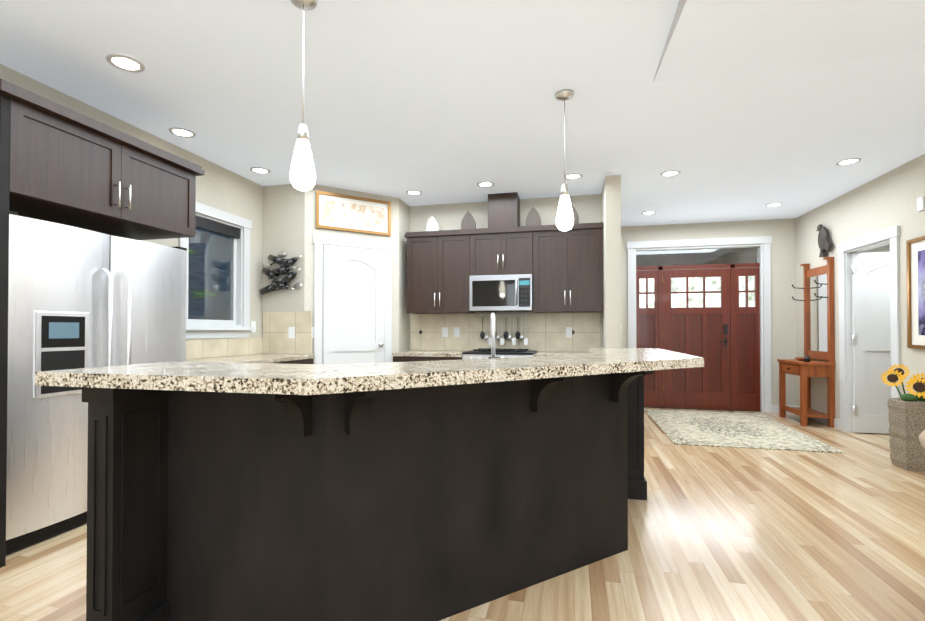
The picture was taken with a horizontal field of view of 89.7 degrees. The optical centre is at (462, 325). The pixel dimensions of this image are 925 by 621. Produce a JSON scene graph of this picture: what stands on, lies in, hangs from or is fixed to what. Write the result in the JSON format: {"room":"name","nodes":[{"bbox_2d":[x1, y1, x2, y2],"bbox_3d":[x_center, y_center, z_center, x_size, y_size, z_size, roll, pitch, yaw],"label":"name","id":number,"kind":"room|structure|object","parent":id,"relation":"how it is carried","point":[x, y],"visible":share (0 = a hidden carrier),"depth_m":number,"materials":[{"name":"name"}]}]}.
{"room":"kitchen","nodes":[
{"label":"kitchen","id":0,"kind":"room"},
{"bbox_2d":[0,64,262,359],"bbox_3d":[-2.757,-0.172,2.883,0.120,2.740,10.770,0,-1,13],"label":"wall","id":1,"kind":"structure","parent":0,"point":[222,188],"depth_m":4.41,"materials":[{"name":"paint"}]},
{"bbox_2d":[178,202,253,338],"bbox_3d":[-2.367,-0.486,4.427,0.175,1.220,0.930,0,-1,13],"label":"kitchen window","id":2,"kind":"structure","parent":1,"relation":"in","point":[236,228],"depth_m":4.59,"materials":[{"name":"white"}]},
{"bbox_2d":[186,311,314,363],"bbox_3d":[-2.025,0.528,4.290,0.655,1.369,1.435,0,-1,13],"label":"backsplash","id":3,"kind":"structure","parent":1,"relation":"attached to","point":[286,338],"depth_m":4.92,"materials":[{"name":"beige tile"}]},
{"bbox_2d":[251,321,255,332],"bbox_3d":[-2.212,0.019,4.920,0.007,0.120,0.070,0,-1,13],"label":"light switch","id":4,"kind":"object","parent":1,"relation":"attached to","point":[253,323],"visible":0.92,"depth_m":4.92,"materials":[{"name":"white plastic"}]},
{"bbox_2d":[263,184,409,363],"bbox_3d":[-1.425,-0.145,5.486,1.278,2.740,1.148,0,-1,13],"label":"wall","id":5,"kind":"structure","parent":0,"point":[290,229],"depth_m":5.05,"materials":[{"name":"paint"}]},
{"bbox_2d":[259,252,302,294],"bbox_3d":[-1.934,-0.556,4.968,0.510,0.468,0.094,0,-1,13],"label":"wine rack","id":6,"kind":"object","parent":5,"relation":"attached to","point":[284,268],"visible":0.98,"depth_m":4.94,"materials":[{"name":"black metal"}]},
{"bbox_2d":[313,234,392,364],"bbox_3d":[-1.213,0.122,5.227,0.671,2.200,0.671,0,-1,13],"label":"pantry door","id":7,"kind":"structure","parent":5,"relation":"in","point":[352,300],"depth_m":5.21,"materials":[{"name":"white wood"}]},
{"bbox_2d":[316,190,390,235],"bbox_3d":[-1.213,-1.248,5.241,0.860,0.400,0.028,0,-1,-32],"label":"framed picture","id":8,"kind":"object","parent":5,"relation":"attached to","point":[341,212],"visible":0.96,"depth_m":5.23,"materials":[{"name":"white paper"}]},
{"bbox_2d":[0,408,924,620],"bbox_3d":[1.012,1.251,2.253,8.100,0.120,11.900,0,-1,13],"label":"floor","id":9,"kind":"structure","parent":0,"point":[729,534],"depth_m":2.44,"materials":[{"name":"brown wood"}]},
{"bbox_2d":[6,211,186,554],"bbox_3d":[-2.392,0.307,2.966,0.540,1.783,1.200,0,-1,13],"label":"fridge","id":10,"kind":"object","parent":9,"relation":"on","point":[80,298],"visible":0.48,"depth_m":2.65,"materials":[{"name":"silver metal"}]},
{"bbox_2d":[0,79,204,567],"bbox_3d":[-2.370,0.003,2.951,0.598,2.390,1.325,0,-1,13],"label":"cabinet","id":11,"kind":"object","parent":9,"relation":"on","point":[61,164],"visible":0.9,"depth_m":2.67,"materials":[{"name":"brown wood"}]},
{"bbox_2d":[82,388,646,620],"bbox_3d":[-0.001,0.700,2.482,2.140,0.987,2.346,0,-1,13],"label":"kitchen island","id":12,"kind":"object","parent":9,"relation":"on","point":[437,490],"depth_m":1.75,"materials":[{"name":"black wood"}]},
{"bbox_2d":[35,348,703,407],"bbox_3d":[0.036,0.183,2.473,2.316,0.044,2.540,0,-1,13],"label":"island countertop","id":13,"kind":"structure","parent":12,"relation":"on","point":[604,377],"depth_m":1.72,"materials":[{"name":"beige stone"}]},
{"bbox_2d":[490,313,503,357],"bbox_3d":[0.203,0.103,2.720,0.112,0.352,0.203,0,-1,13],"label":"faucet","id":14,"kind":"object","parent":13,"relation":"on","point":[492,325],"visible":0.71,"depth_m":2.69,"materials":[{"name":"silver metal"}]},
{"bbox_2d":[393,356,461,361],"bbox_3d":[-0.328,0.791,5.489,0.809,0.868,0.618,0,-1,13],"label":"base cabinet","id":15,"kind":"object","parent":9,"relation":"on","point":[395,358],"depth_m":5.20,"materials":[{"name":"black wood"}]},
{"bbox_2d":[392,352,461,355],"bbox_3d":[-0.331,0.335,5.480,0.809,0.040,0.627,0,-1,13],"label":"countertop","id":16,"kind":"structure","parent":15,"relation":"on","point":[395,353],"depth_m":5.20,"materials":[{"name":"beige stone"}]},
{"bbox_2d":[534,352,587,356],"bbox_3d":[1.175,0.331,5.125,0.728,0.040,0.627,0,-1,13],"label":"countertop","id":17,"kind":"structure","parent":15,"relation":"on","point":[538,353],"depth_m":5.09,"materials":[{"name":"beige stone"}]},
{"bbox_2d":[462,348,536,358],"bbox_3d":[0.438,0.733,5.277,0.768,0.920,0.656,0,-1,13],"label":"range","id":18,"kind":"object","parent":9,"relation":"on","point":[481,353],"visible":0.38,"depth_m":5.05,"materials":[{"name":"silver metal"}]},
{"bbox_2d":[644,409,845,452],"bbox_3d":[3.134,1.220,5.597,1.500,0.010,2.120,0,-1,13],"label":"rug","id":19,"kind":"object","parent":9,"relation":"on","point":[729,429],"visible":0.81,"depth_m":5.30,"materials":[{"name":"beige fabric"}]},
{"bbox_2d":[777,257,835,427],"bbox_3d":[4.348,0.207,5.928,0.375,2.045,0.680,0,-1,13],"label":"hall tree","id":20,"kind":"object","parent":9,"relation":"on","point":[818,300],"visible":1,"depth_m":5.78,"materials":[{"name":"brown wood"}]},
{"bbox_2d":[816,224,832,256],"bbox_3d":[4.448,-1.050,5.731,0.089,0.415,0.336,0,-1,13],"label":"bird sculpture","id":21,"kind":"object","parent":20,"relation":"on","point":[825,244],"visible":1,"depth_m":5.69,"materials":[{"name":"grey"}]},
{"bbox_2d":[880,363,924,471],"bbox_3d":[3.799,0.770,3.943,0.351,0.878,0.318,0,-1,13],"label":"potted plant","id":22,"kind":"object","parent":9,"relation":"on","point":[906,416],"visible":1,"depth_m":3.89,"materials":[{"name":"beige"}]},
{"bbox_2d":[919,430,924,451],"bbox_3d":[2.165,0.790,1.439,1.090,0.785,1.057,0,-1,13],"label":"barrel chair","id":23,"kind":"object","parent":9,"relation":"on","point":[922,438],"visible":1,"depth_m":1.75,"materials":[{"name":"fabric"}]},
{"bbox_2d":[0,0,924,226],"bbox_3d":[0.943,-1.284,1.988,8.100,0.775,11.300,0,-1,13],"label":"ceiling","id":24,"kind":"structure","parent":0,"point":[739,110],"depth_m":3.04,"materials":[{"name":"white paint"}]},
{"bbox_2d":[106,54,144,72],"bbox_3d":[-1.983,-1.539,2.740,0.190,0.008,0.190,0,-1,13],"label":"recessed light","id":25,"kind":"object","parent":24,"relation":"in","point":[124,62],"visible":1,"depth_m":2.73,"materials":[{"name":"white"}]},
{"bbox_2d":[168,127,195,137],"bbox_3d":[-2.229,-1.529,3.702,0.190,0.008,0.190,0,-1,13],"label":"recessed light","id":26,"kind":"object","parent":24,"relation":"in","point":[182,132],"visible":0.98,"depth_m":3.70,"materials":[{"name":"white"}]},
{"bbox_2d":[250,167,270,173],"bbox_3d":[-1.992,-1.520,4.581,0.190,0.008,0.190,0,-1,13],"label":"recessed light","id":27,"kind":"object","parent":24,"relation":"in","point":[259,170],"visible":0.96,"depth_m":4.58,"materials":[{"name":"white"}]},
{"bbox_2d":[290,0,316,190],"bbox_3d":[-0.753,-1.092,2.200,0.124,0.913,0.124,0,-1,13],"label":"pendant light","id":28,"kind":"object","parent":24,"relation":"hanging from","point":[302,175],"visible":1,"depth_m":2.17,"materials":[{"name":"white glass"}]},
{"bbox_2d":[406,190,421,194],"bbox_3d":[-0.554,-1.512,5.322,0.190,0.008,0.190,0,-1,13],"label":"recessed light","id":29,"kind":"object","parent":24,"relation":"in","point":[413,192],"visible":0.98,"depth_m":5.31,"materials":[{"name":"white"}]},
{"bbox_2d":[477,182,493,186],"bbox_3d":[0.248,-1.515,5.020,0.190,0.008,0.190,0,-1,13],"label":"recessed light","id":30,"kind":"object","parent":24,"relation":"in","point":[485,184],"visible":0.98,"depth_m":5.02,"materials":[{"name":"white"}]},
{"bbox_2d":[555,89,573,230],"bbox_3d":[0.680,-1.083,3.096,0.124,0.913,0.124,0,-1,13],"label":"pendant light","id":31,"kind":"object","parent":24,"relation":"hanging from","point":[564,219],"visible":1,"depth_m":3.06,"materials":[{"name":"white glass"}]},
{"bbox_2d":[565,173,582,179],"bbox_3d":[1.133,-1.518,4.761,0.190,0.008,0.190,0,-1,13],"label":"recessed light","id":32,"kind":"object","parent":24,"relation":"in","point":[573,176],"visible":0.98,"depth_m":4.76,"materials":[{"name":"white"}]},
{"bbox_2d":[641,211,655,214],"bbox_3d":[2.497,-1.502,6.238,0.190,0.008,0.190,0,-1,13],"label":"recessed light","id":33,"kind":"object","parent":24,"relation":"in","point":[648,212],"visible":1,"depth_m":6.22,"materials":[{"name":"white"}]},
{"bbox_2d":[660,170,680,176],"bbox_3d":[2.087,-1.518,4.670,0.190,0.008,0.190,0,-1,13],"label":"recessed light","id":34,"kind":"object","parent":24,"relation":"in","point":[670,173],"visible":1,"depth_m":4.67,"materials":[{"name":"white"}]},
{"bbox_2d":[765,202,782,206],"bbox_3d":[3.900,-1.506,5.826,0.190,0.008,0.190,0,-1,13],"label":"recessed light","id":35,"kind":"object","parent":24,"relation":"in","point":[773,204],"visible":0.98,"depth_m":5.82,"materials":[{"name":"white"}]},
{"bbox_2d":[835,158,861,165],"bbox_3d":[3.603,-1.522,4.344,0.190,0.008,0.190,0,-1,13],"label":"recessed light","id":36,"kind":"object","parent":24,"relation":"in","point":[850,161],"visible":1,"depth_m":4.33,"materials":[{"name":"white"}]},
{"bbox_2d":[409,175,621,350],"bbox_3d":[-0.139,-0.144,5.518,3.768,2.740,0.800,0,-1,13],"label":"wall","id":37,"kind":"structure","parent":0,"point":[604,207],"depth_m":5.39,"materials":[{"name":"paint"}]},
{"bbox_2d":[404,229,475,313],"bbox_3d":[-0.219,-0.611,5.617,0.830,0.935,0.348,0,-1,13],"label":"upper cabinet","id":38,"kind":"object","parent":37,"relation":"attached to","point":[440,265],"depth_m":5.45,"materials":[{"name":"brown wood"}]},
{"bbox_2d":[426,216,438,230],"bbox_3d":[-0.356,-1.223,5.637,0.151,0.173,0.050,0,-1,13],"label":"figurine","id":39,"kind":"object","parent":38,"relation":"on","point":[432,225],"depth_m":5.63,"materials":[{"name":"beige"}]},
{"bbox_2d":[461,211,475,228],"bbox_3d":[0.076,-1.242,5.535,0.170,0.207,0.050,0,-1,13],"label":"figurine","id":40,"kind":"object","parent":38,"relation":"on","point":[468,222],"depth_m":5.51,"materials":[{"name":"beige"}]},
{"bbox_2d":[476,228,531,275],"bbox_3d":[0.475,-0.823,5.456,0.716,0.515,0.348,0,-1,13],"label":"upper cabinet","id":41,"kind":"object","parent":37,"relation":"attached to","point":[499,251],"depth_m":5.28,"materials":[{"name":"brown wood"}]},
{"bbox_2d":[469,274,532,311],"bbox_3d":[0.466,-0.362,5.408,0.712,0.402,0.436,0,-1,13],"label":"microwave","id":42,"kind":"object","parent":41,"relation":"attached to","point":[500,293],"visible":0.98,"depth_m":5.23,"materials":[{"name":"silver metal"}]},
{"bbox_2d":[488,192,519,227],"bbox_3d":[0.491,-1.309,5.483,0.339,0.408,0.297,0,-1,13],"label":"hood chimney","id":43,"kind":"object","parent":37,"relation":"attached to","point":[503,208],"depth_m":5.34,"materials":[{"name":"brown wood"}]},
{"bbox_2d":[480,314,529,344],"bbox_3d":[0.502,0.051,5.558,0.600,0.369,0.099,0,-1,13],"label":"utensil rail","id":44,"kind":"object","parent":37,"relation":"attached to","point":[497,337],"visible":0.92,"depth_m":5.53,"materials":[{"name":"silver metal"}]},
{"bbox_2d":[532,224,603,312],"bbox_3d":[1.165,-0.614,5.291,0.819,0.935,0.348,0,-1,13],"label":"upper cabinet","id":45,"kind":"object","parent":37,"relation":"attached to","point":[564,269],"depth_m":5.11,"materials":[{"name":"brown wood"}]},
{"bbox_2d":[526,207,540,225],"bbox_3d":[0.820,-1.243,5.361,0.159,0.210,0.050,0,-1,13],"label":"figurine","id":46,"kind":"object","parent":45,"relation":"on","point":[533,218],"depth_m":5.34,"materials":[{"name":"beige"}]},
{"bbox_2d":[571,204,578,223],"bbox_3d":[1.270,-1.249,5.255,0.076,0.218,0.050,0,-1,13],"label":"figurine","id":47,"kind":"object","parent":45,"relation":"on","point":[576,219],"depth_m":5.23,"materials":[{"name":"beige"}]},
{"bbox_2d":[621,218,796,404],"bbox_3d":[1.611,-0.125,7.325,6.590,2.740,0.120,0,-1,13],"label":"wall","id":48,"kind":"structure","parent":0,"point":[781,232],"depth_m":6.61,"materials":[{"name":"paint"}]},
{"bbox_2d":[627,236,771,412],"bbox_3d":[3.452,-0.010,6.876,1.950,2.500,0.150,0,-1,13],"label":"door unit","id":49,"kind":"structure","parent":48,"relation":"in","point":[727,338],"depth_m":6.84,"materials":[{"name":"red"}]},
{"bbox_2d":[772,405,794,412],"bbox_3d":[4.520,1.182,6.557,0.300,0.110,0.015,0,-1,13],"label":"baseboard","id":50,"kind":"structure","parent":48,"relation":"attached to","point":[775,408],"depth_m":6.57,"materials":[{"name":"white wood"}]},
{"bbox_2d":[795,154,924,419],"bbox_3d":[3.527,-0.189,1.343,0.120,2.740,10.650,0,-1,13],"label":"wall","id":51,"kind":"structure","parent":0,"point":[885,201],"depth_m":5.04,"materials":[{"name":"paint"}]},
{"bbox_2d":[795,405,839,429],"bbox_3d":[4.550,1.175,5.977,0.014,0.110,1.129,0,-1,13],"label":"baseboard","id":52,"kind":"structure","parent":51,"relation":"attached to","point":[823,420],"depth_m":5.73,"materials":[{"name":"white wood"}]},
{"bbox_2d":[837,225,900,433],"bbox_3d":[4.692,0.134,4.862,0.835,2.170,1.030,0,-1,13],"label":"closet door unit","id":53,"kind":"structure","parent":51,"relation":"in","point":[869,307],"depth_m":5.24,"materials":[{"name":"white wood"}]},
{"bbox_2d":[906,236,924,348],"bbox_3d":[4.019,-0.293,3.771,0.028,1.000,1.150,0,-1,13],"label":"picture","id":54,"kind":"object","parent":51,"relation":"attached to","point":[915,259],"visible":1,"depth_m":4.24,"materials":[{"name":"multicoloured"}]},
{"bbox_2d":[917,196,924,210],"bbox_3d":[4.103,-1.080,4.144,0.034,0.121,0.087,0,-1,13],"label":"thermostat","id":55,"kind":"object","parent":51,"relation":"attached to","point":[920,203],"visible":0.98,"depth_m":4.14,"materials":[{"name":"white plastic"}]},
{"bbox_2d":[859,244,889,252],"bbox_3d":[5.113,-0.142,5.721,0.960,2.740,0.100,0,-1,13],"label":"wall","id":56,"kind":"structure","parent":0,"point":[885,248],"depth_m":5.67,"materials":[{"name":"paint"}]},
{"label":"outside","id":57,"kind":"structure","parent":0,"visible":0},
{"bbox_2d":[188,227,230,319],"bbox_3d":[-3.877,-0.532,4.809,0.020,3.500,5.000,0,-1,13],"label":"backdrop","id":58,"kind":"structure","parent":57,"point":[226,271],"depth_m":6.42,"materials":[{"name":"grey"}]},
{"bbox_2d":[636,247,756,307],"bbox_3d":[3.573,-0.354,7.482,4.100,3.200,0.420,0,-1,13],"label":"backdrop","id":59,"kind":"structure","parent":57,"point":[749,259],"depth_m":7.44,"materials":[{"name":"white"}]}
]}

